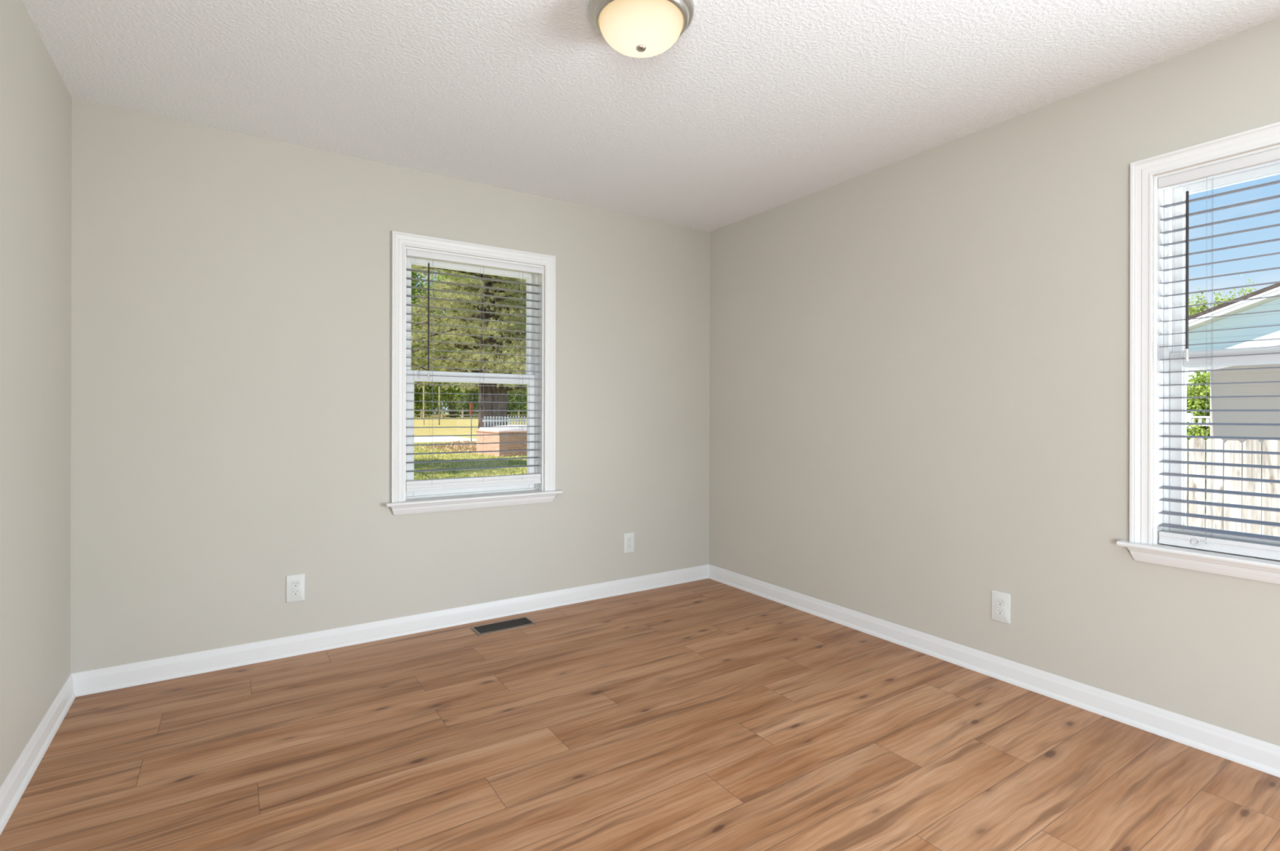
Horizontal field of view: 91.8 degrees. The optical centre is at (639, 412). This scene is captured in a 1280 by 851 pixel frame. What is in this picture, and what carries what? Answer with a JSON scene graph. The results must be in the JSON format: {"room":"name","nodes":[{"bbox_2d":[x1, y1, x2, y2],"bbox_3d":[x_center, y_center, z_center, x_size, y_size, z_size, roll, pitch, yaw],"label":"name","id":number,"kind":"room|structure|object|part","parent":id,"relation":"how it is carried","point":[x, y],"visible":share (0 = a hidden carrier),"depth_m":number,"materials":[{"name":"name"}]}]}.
{"room":"empty bedroom","nodes":[
{"label":"empty bedroom","id":0,"kind":"room"},
{"bbox_2d":[0,0,71,787],"bbox_3d":[-1.424,-0.067,1.023,0.160,3.050,3.820,0,0,-33],"label":"wall","id":1,"kind":"structure","parent":0,"point":[36,102],"depth_m":2.04,"materials":[{"name":"paint"}]},
{"bbox_2d":[0,674,75,835],"bbox_3d":[-1.307,1.112,1.006,0.020,0.092,3.660,0,0,-33],"label":"baseboard","id":2,"kind":"structure","parent":1,"relation":"attached to","point":[16,782],"depth_m":2.01,"materials":[{"name":"white wood"}]},
{"bbox_2d":[70,97,710,673],"bbox_3d":[-0.892,-0.066,3.564,3.525,3.050,0.160,0,0,-33],"label":"wall","id":3,"kind":"structure","parent":0,"point":[231,292],"depth_m":3.00,"materials":[{"name":"paint"}]},
{"bbox_2d":[285,573,305,603],"bbox_3d":[-1.648,0.840,2.967,0.079,0.129,0.008,0,0,-33],"label":"wall outlet","id":4,"kind":"object","parent":3,"relation":"attached to","point":[295,584],"visible":1,"depth_m":2.96,"materials":[{"name":"white plastic"}]},
{"bbox_2d":[291,589,299,595],"bbox_3d":[-1.646,0.859,2.965,0.037,0.030,0.002,0,0,-33],"label":"receptacle","id":5,"kind":"object","parent":4,"relation":"attached to","point":[294,592],"depth_m":2.96,"materials":[{"name":"white plastic"}]},
{"bbox_2d":[291,581,300,587],"bbox_3d":[-1.646,0.820,2.965,0.037,0.030,0.002,0,0,-33],"label":"receptacle","id":6,"kind":"object","parent":4,"relation":"attached to","point":[294,584],"depth_m":2.96,"materials":[{"name":"white plastic"}]},
{"bbox_2d":[70,564,709,697],"bbox_3d":[-0.912,1.113,3.445,3.365,0.092,0.020,0,0,-33],"label":"baseboard","id":7,"kind":"structure","parent":3,"relation":"attached to","point":[124,676],"depth_m":3.09,"materials":[{"name":"white wood"}]},
{"bbox_2d":[384,231,562,515],"bbox_3d":[-0.929,-0.202,3.510,0.988,1.467,0.210,0,0,-33],"label":"window","id":8,"kind":"structure","parent":3,"relation":"in","point":[402,503],"depth_m":3.48,"materials":[{"name":"white wood"}]},
{"bbox_3d":[-0.968,-0.512,3.565,0.744,0.664,0.030,0,0,-33],"label":"sash","id":9,"kind":"part","parent":8,"relation":"part of","materials":[{"name":"white plastic"}]},
{"bbox_3d":[-0.950,0.112,3.537,0.744,0.679,0.030,0,0,-33],"label":"sash","id":10,"kind":"part","parent":8,"relation":"part of","materials":[{"name":"white plastic"}]},
{"bbox_3d":[-0.963,-0.199,3.558,0.776,1.325,0.092,0,0,-33],"label":"frame","id":11,"kind":"part","parent":8,"relation":"part of","materials":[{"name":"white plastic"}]},
{"bbox_2d":[405,248,542,492],"bbox_3d":[-0.917,-0.221,3.488,0.772,1.279,0.067,0,0,-33],"label":"window blind","id":12,"kind":"object","parent":8,"relation":"attached to","point":[412,486],"visible":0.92,"depth_m":3.46,"materials":[{"name":"white plastic"}]},
{"bbox_3d":[-1.127,-0.219,3.358,0.011,1.217,0.054,0,0,-33],"label":"ladder cord","id":13,"kind":"part","parent":12,"relation":"part of","materials":[{"name":"white fabric"}]},
{"bbox_3d":[-0.922,0.390,3.493,0.768,0.056,0.050,0,0,-33],"label":"rail","id":14,"kind":"part","parent":12,"relation":"part of","materials":[{"name":"white plastic"}]},
{"bbox_3d":[-0.892,-0.218,3.513,0.011,1.217,0.054,0,0,-33],"label":"ladder cord","id":15,"kind":"part","parent":12,"relation":"part of","materials":[{"name":"white fabric"}]},
{"bbox_3d":[-0.695,-0.218,3.643,0.011,1.217,0.054,0,0,-33],"label":"ladder cord","id":16,"kind":"part","parent":12,"relation":"part of","materials":[{"name":"white fabric"}]},
{"bbox_2d":[623,532,634,553],"bbox_3d":[-0.069,0.840,4.007,0.079,0.129,0.008,0,0,-33],"label":"wall outlet","id":17,"kind":"object","parent":3,"relation":"attached to","point":[628,538],"visible":1,"depth_m":4.00,"materials":[{"name":"white plastic"}]},
{"bbox_2d":[626,543,631,548],"bbox_3d":[-0.068,0.860,4.004,0.037,0.030,0.002,0,0,-33],"label":"receptacle","id":18,"kind":"object","parent":17,"relation":"attached to","point":[628,545],"depth_m":4.00,"materials":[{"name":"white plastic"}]},
{"bbox_2d":[0,578,1279,850],"bbox_3d":[0.386,1.187,1.475,3.365,0.050,4.739,0,0,-33],"label":"floor","id":19,"kind":"structure","parent":0,"point":[707,714],"depth_m":2.09,"materials":[{"name":"brown wood"}]},
{"bbox_2d":[470,617,536,635],"bbox_3d":[-0.741,1.157,3.371,0.326,0.005,0.148,0,0,-33],"label":"floor vent","id":20,"kind":"object","parent":19,"relation":"in","point":[509,624],"visible":1,"depth_m":3.36,"materials":[{"name":"brown metal"}]},
{"bbox_2d":[22,0,1279,231],"bbox_3d":[0.381,-1.433,1.491,3.365,0.310,4.700,0,0,-33],"label":"ceiling","id":21,"kind":"structure","parent":0,"point":[757,106],"depth_m":2.35,"materials":[{"name":"white paint"}]},
{"bbox_2d":[587,0,694,57],"bbox_3d":[0.004,-1.207,1.944,0.333,0.143,0.333,0,0,-33],"label":"ceiling light","id":22,"kind":"object","parent":21,"relation":"attached to","point":[636,28],"visible":1,"depth_m":1.88,"materials":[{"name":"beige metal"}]},
{"bbox_2d":[709,17,1279,746],"bbox_3d":[1.553,-0.060,2.912,0.160,3.050,3.620,0,0,-33],"label":"wall","id":23,"kind":"structure","parent":0,"point":[919,363],"depth_m":2.77,"materials":[{"name":"paint"}]},
{"bbox_2d":[708,564,1279,777],"bbox_3d":[1.475,1.118,2.862,0.020,0.092,3.620,0,0,-33],"label":"baseboard","id":24,"kind":"structure","parent":23,"relation":"attached to","point":[1260,755],"depth_m":2.56,"materials":[{"name":"white wood"}]},
{"bbox_2d":[991,590,1010,624],"bbox_3d":[1.579,0.851,2.716,0.008,0.129,0.079,0,0,-33],"label":"wall outlet","id":25,"kind":"object","parent":23,"relation":"attached to","point":[1001,602],"visible":1,"depth_m":2.71,"materials":[{"name":"white plastic"}]},
{"bbox_2d":[995,607,1004,615],"bbox_3d":[1.576,0.870,2.715,0.002,0.030,0.037,0,0,-33],"label":"receptacle","id":26,"kind":"object","parent":25,"relation":"attached to","point":[999,611],"depth_m":2.71,"materials":[{"name":"white plastic"}]},
{"bbox_2d":[995,599,1004,606],"bbox_3d":[1.576,0.831,2.715,0.002,0.030,0.037,0,0,-33],"label":"receptacle","id":27,"kind":"object","parent":25,"relation":"attached to","point":[999,602],"depth_m":2.71,"materials":[{"name":"white plastic"}]},
{"bbox_2d":[1116,121,1279,584],"bbox_3d":[2.145,-0.191,1.967,0.210,1.481,0.988,0,0,-33],"label":"window","id":28,"kind":"structure","parent":23,"relation":"in","point":[1145,289],"depth_m":2.27,"materials":[{"name":"white wood"}]},
{"bbox_3d":[2.193,-0.187,2.002,0.092,1.339,0.776,0,0,-33],"label":"frame","id":29,"kind":"part","parent":28,"relation":"part of","materials":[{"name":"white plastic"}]},
{"bbox_2d":[1157,147,1279,560],"bbox_3d":[2.123,-0.189,1.956,0.067,1.334,0.772,0,0,-33],"label":"window blind","id":30,"kind":"object","parent":28,"relation":"attached to","point":[1238,547],"visible":1,"depth_m":2.14,"materials":[{"name":"white plastic"}]},
{"bbox_3d":[1.993,-0.182,2.166,0.054,1.276,0.011,0,0,-33],"label":"ladder cord","id":31,"kind":"part","parent":30,"relation":"part of","materials":[{"name":"white fabric"}]},
{"bbox_3d":[2.127,0.456,1.959,0.050,0.044,0.768,0,0,-33],"label":"rail","id":32,"kind":"part","parent":30,"relation":"part of","materials":[{"name":"white plastic"}]},
{"bbox_3d":[2.172,0.125,1.988,0.030,0.691,0.744,0,0,-33],"label":"sash","id":33,"kind":"part","parent":28,"relation":"part of","materials":[{"name":"white plastic"}]},
{"bbox_3d":[2.201,-0.506,2.006,0.030,0.666,0.744,0,0,-33],"label":"sash","id":34,"kind":"part","parent":28,"relation":"part of","materials":[{"name":"white plastic"}]},
{"label":"outside","id":35,"kind":"structure","parent":0,"visible":0},
{"bbox_2d":[413,413,526,435],"bbox_3d":[-31.577,1.242,98.512,170.000,2.100,107.500,0,0,-33],"label":"field","id":36,"kind":"structure","parent":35,"point":[417,423],"depth_m":61.17,"materials":[{"name":"yellow plant"}]},
{"bbox_2d":[411,266,420,416],"bbox_3d":[-31.892,-12.172,80.503,7.444,26.090,7.928,0,0,-33],"label":"broadleaf tree","id":37,"kind":"object","parent":36,"relation":"on","point":[415,291],"visible":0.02,"depth_m":82.35,"materials":[{"name":"green plant"}]},
{"bbox_2d":[411,265,433,417],"bbox_3d":[-33.734,-13.054,89.406,8.113,27.848,7.752,0,0,-33],"label":"broadleaf tree","id":38,"kind":"object","parent":36,"relation":"on","point":[419,397],"visible":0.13,"depth_m":88.86,"materials":[{"name":"green plant"}]},
{"bbox_2d":[422,386,424,425],"bbox_3d":[-21.519,-0.617,61.727,0.139,4.061,0.139,0,0,-11],"label":"pole","id":39,"kind":"object","parent":36,"relation":"on","point":[423,387],"visible":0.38,"depth_m":61.67,"materials":[{"name":"brown wood"}]},
{"bbox_2d":[411,272,443,416],"bbox_3d":[-35.079,-11.354,99.733,8.385,24.432,7.609,0,0,-33],"label":"broadleaf tree","id":40,"kind":"object","parent":36,"relation":"on","point":[430,387],"visible":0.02,"depth_m":99.54,"materials":[{"name":"green plant"}]},
{"bbox_2d":[426,312,448,414],"bbox_3d":[-37.952,-10.097,110.998,8.342,21.925,8.323,0,0,-33],"label":"broadleaf tree","id":41,"kind":"object","parent":36,"relation":"on","point":[432,407],"visible":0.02,"depth_m":110.15,"materials":[{"name":"green plant"}]},
{"bbox_2d":[438,386,439,425],"bbox_3d":[-20.238,-0.633,62.571,0.139,4.100,0.139,0,0,-11],"label":"pole","id":42,"kind":"object","parent":36,"relation":"on","point":[438,386],"visible":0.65,"depth_m":62.52,"materials":[{"name":"brown wood"}]},
{"bbox_2d":[423,270,481,417],"bbox_3d":[-25.424,-10.456,84.618,7.983,22.530,7.673,0,0,-33],"label":"broadleaf tree","id":43,"kind":"object","parent":36,"relation":"on","point":[453,397],"visible":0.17,"depth_m":83.43,"materials":[{"name":"green plant"}]},
{"bbox_2d":[440,272,481,417],"bbox_3d":[-26.941,-11.635,93.499,8.162,25.032,8.411,0,0,-33],"label":"broadleaf tree","id":44,"kind":"object","parent":36,"relation":"on","point":[475,396],"visible":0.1,"depth_m":92.89,"materials":[{"name":"green plant"}]},
{"bbox_2d":[413,408,526,418],"bbox_3d":[-20.349,0.241,82.831,28.500,1.350,0.240,0,0,-33],"label":"rail fence","id":45,"kind":"object","parent":36,"relation":"on","point":[421,411],"visible":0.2,"depth_m":79.86,"materials":[{"name":"brown wood"}]},
{"bbox_3d":[-20.293,-0.248,82.748,28.500,0.130,0.040,0,0,-33],"label":"rail","id":46,"kind":"part","parent":45,"relation":"part of","materials":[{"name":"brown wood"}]},
{"bbox_3d":[-20.294,0.302,82.748,28.500,0.130,0.040,0,0,-33],"label":"rail","id":47,"kind":"part","parent":45,"relation":"part of","materials":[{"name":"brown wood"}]},
{"bbox_2d":[502,279,527,417],"bbox_3d":[-18.979,-11.513,89.040,7.767,24.835,8.182,0,0,-33],"label":"broadleaf tree","id":48,"kind":"object","parent":36,"relation":"on","point":[510,398],"visible":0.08,"depth_m":87.21,"materials":[{"name":"green plant"}]},
{"bbox_2d":[512,324,527,417],"bbox_3d":[-19.791,-10.620,97.885,7.429,23.025,6.982,0,0,-33],"label":"broadleaf tree","id":49,"kind":"object","parent":36,"relation":"on","point":[525,399],"visible":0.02,"depth_m":97.00,"materials":[{"name":"green plant"}]},
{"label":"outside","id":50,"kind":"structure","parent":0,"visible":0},
{"bbox_3d":[7.683,1.797,7.323,14.340,0.062,15.000,0,0,-33],"label":"yard","id":51,"kind":"structure","parent":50,"visible":0},
{"bbox_2d":[1186,369,1209,439],"bbox_3d":[11.382,0.270,12.912,1.690,3.078,1.551,0,0,20],"label":"shrub","id":52,"kind":"object","parent":51,"relation":"on","point":[1196,390],"visible":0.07,"depth_m":12.60,"materials":[{"name":"green plant"}]},
{"bbox_2d":[1186,415,1209,512],"bbox_3d":[9.809,0.897,11.005,1.175,1.782,1.516,0,0,-33],"label":"shrub","id":53,"kind":"object","parent":51,"relation":"on","point":[1188,433],"visible":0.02,"depth_m":10.78,"materials":[{"name":"green plant"}]},
{"bbox_2d":[1186,413,1209,434],"bbox_3d":[10.928,0.895,12.181,0.120,1.780,0.661,0,0,-33],"label":"railing","id":54,"kind":"object","parent":51,"relation":"on","point":[1189,416],"visible":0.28,"depth_m":12.21,"materials":[{"name":"white wood"}]},
{"bbox_3d":[10.854,0.895,12.294,0.120,1.780,0.140,0,0,-33],"label":"post","id":55,"kind":"part","parent":54,"relation":"part of","materials":[{"name":"white wood"}]},
{"bbox_3d":[10.930,0.084,12.181,0.080,0.035,0.661,0,0,-33],"label":"rail","id":56,"kind":"part","parent":54,"relation":"part of","materials":[{"name":"white wood"}]},
{"bbox_2d":[1188,339,1279,534],"bbox_3d":[9.969,0.318,7.439,4.400,2.930,4.543,0,0,-33],"label":"neighboring house","id":57,"kind":"structure","parent":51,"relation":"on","point":[1257,375],"depth_m":8.36,"materials":[{"name":"beige"}]},
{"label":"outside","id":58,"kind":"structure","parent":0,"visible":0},
{"bbox_2d":[413,435,526,479],"bbox_3d":[15.646,1.996,22.267,95.000,0.400,73.200,0,0,-33],"label":"ground","id":59,"kind":"structure","parent":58,"point":[466,437],"depth_m":21.16,"materials":[{"name":"green plant"}]},
{"bbox_2d":[411,346,459,387],"bbox_3d":[-10.281,-4.076,17.909,9.113,12.029,7.818,0,0,9],"label":"pine tree","id":60,"kind":"object","parent":59,"relation":"on","point":[414,364],"visible":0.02,"depth_m":19.60,"materials":[{"name":"green plant"}]},
{"bbox_2d":[413,440,522,457],"bbox_3d":[-8.033,1.530,30.198,5.241,0.488,14.397,0,0,-31],"label":"leaf litter","id":61,"kind":"object","parent":59,"relation":"on","point":[459,448],"visible":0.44,"depth_m":28.48,"materials":[{"name":"brown plant"}]},
{"bbox_2d":[411,264,527,429],"bbox_3d":[-7.540,-5.821,30.738,11.050,15.530,11.771,0,0,-33],"label":"pine tree","id":62,"kind":"object","parent":59,"relation":"on","point":[484,391],"visible":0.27,"depth_m":30.29,"materials":[{"name":"green plant"}]},
{"bbox_2d":[469,403,472,441],"bbox_3d":[-10.052,0.630,36.951,0.170,2.418,0.070,0,0,-33],"label":"marker stake","id":63,"kind":"object","parent":59,"relation":"on","point":[471,404],"visible":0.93,"depth_m":36.92,"materials":[{"name":"red metal"}]},
{"bbox_3d":[-10.053,0.946,36.951,0.065,1.786,0.065,0,0,34],"label":"post","id":64,"kind":"part","parent":63,"relation":"part of","materials":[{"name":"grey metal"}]},
{"bbox_2d":[441,276,527,426],"bbox_3d":[-9.624,-5.876,41.334,6.916,15.633,6.645,0,0,1],"label":"pine tree","id":65,"kind":"object","parent":59,"relation":"on","point":[500,390],"visible":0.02,"depth_m":40.81,"materials":[{"name":"green plant"}]},
{"bbox_2d":[475,425,526,457],"bbox_3d":[-5.611,1.169,26.270,1.810,1.259,2.810,0,0,-33],"label":"brick planter","id":66,"kind":"object","parent":59,"relation":"on","point":[522,430],"visible":0.76,"depth_m":25.12,"materials":[{"name":"brick"}]},
{"bbox_2d":[482,416,526,426],"bbox_3d":[-5.867,0.948,28.489,2.800,1.600,0.060,0,0,-33],"label":"fence","id":67,"kind":"object","parent":59,"relation":"on","point":[484,420],"visible":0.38,"depth_m":28.20,"materials":[{"name":"white wood"}]},
{"bbox_3d":[-5.871,0.363,28.497,2.800,0.070,0.040,0,0,-33],"label":"rail","id":68,"kind":"part","parent":67,"relation":"part of","materials":[{"name":"white wood"}]},
{"bbox_2d":[1188,293,1207,316],"bbox_3d":[40.075,-3.617,45.955,3.083,11.137,3.201,0,0,-33],"label":"broadleaf tree","id":69,"kind":"object","parent":59,"relation":"on","point":[1193,310],"visible":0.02,"depth_m":45.16,"materials":[{"name":"green plant"}]},
{"bbox_2d":[1188,288,1208,315],"bbox_3d":[36.487,-3.112,40.388,1.818,10.111,2.207,0,0,-5],"label":"broadleaf tree","id":70,"kind":"object","parent":59,"relation":"on","point":[1202,308],"visible":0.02,"depth_m":40.22,"materials":[{"name":"green plant"}]},
{"bbox_2d":[1210,290,1235,307],"bbox_3d":[44.846,-3.855,47.841,2.478,11.631,2.512,0,0,-33],"label":"broadleaf tree","id":71,"kind":"object","parent":59,"relation":"on","point":[1220,295],"visible":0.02,"depth_m":47.71,"materials":[{"name":"green plant"}]},
{"bbox_2d":[1186,438,1279,537],"bbox_3d":[6.029,1.031,5.107,0.056,1.587,3.381,0,0,-33],"label":"picket fence","id":72,"kind":"object","parent":59,"relation":"on","point":[1271,446],"visible":0.33,"depth_m":5.78,"materials":[{"name":"white wood"}]},
{"bbox_2d":[1186,283,1279,390],"bbox_3d":[17.260,-0.664,13.444,9.020,4.927,8.400,0,0,-33],"label":"house","id":73,"kind":"structure","parent":59,"relation":"on","point":[1266,304],"depth_m":13.04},
{"bbox_3d":[13.508,-2.271,10.970,0.015,1.550,8.400,0,0,-33],"label":"rake trim","id":74,"kind":"part","parent":73,"relation":"part of","materials":[{"name":"white wood"}]},
{"bbox_2d":[1227,275,1254,301],"bbox_3d":[51.835,-4.953,53.496,2.490,13.858,2.907,0,0,-33],"label":"broadleaf tree","id":75,"kind":"object","parent":59,"relation":"on","point":[1242,290],"visible":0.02,"depth_m":53.25,"materials":[{"name":"green plant"}]},
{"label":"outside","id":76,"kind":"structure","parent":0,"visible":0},
{"bbox_2d":[413,436,476,442],"bbox_3d":[-26.830,1.742,32.763,35.600,0.120,10.660,0,0,-33],"label":"road","id":77,"kind":"structure","parent":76,"point":[416,439],"depth_m":39.90,"materials":[{"name":"white concrete"}]}
]}

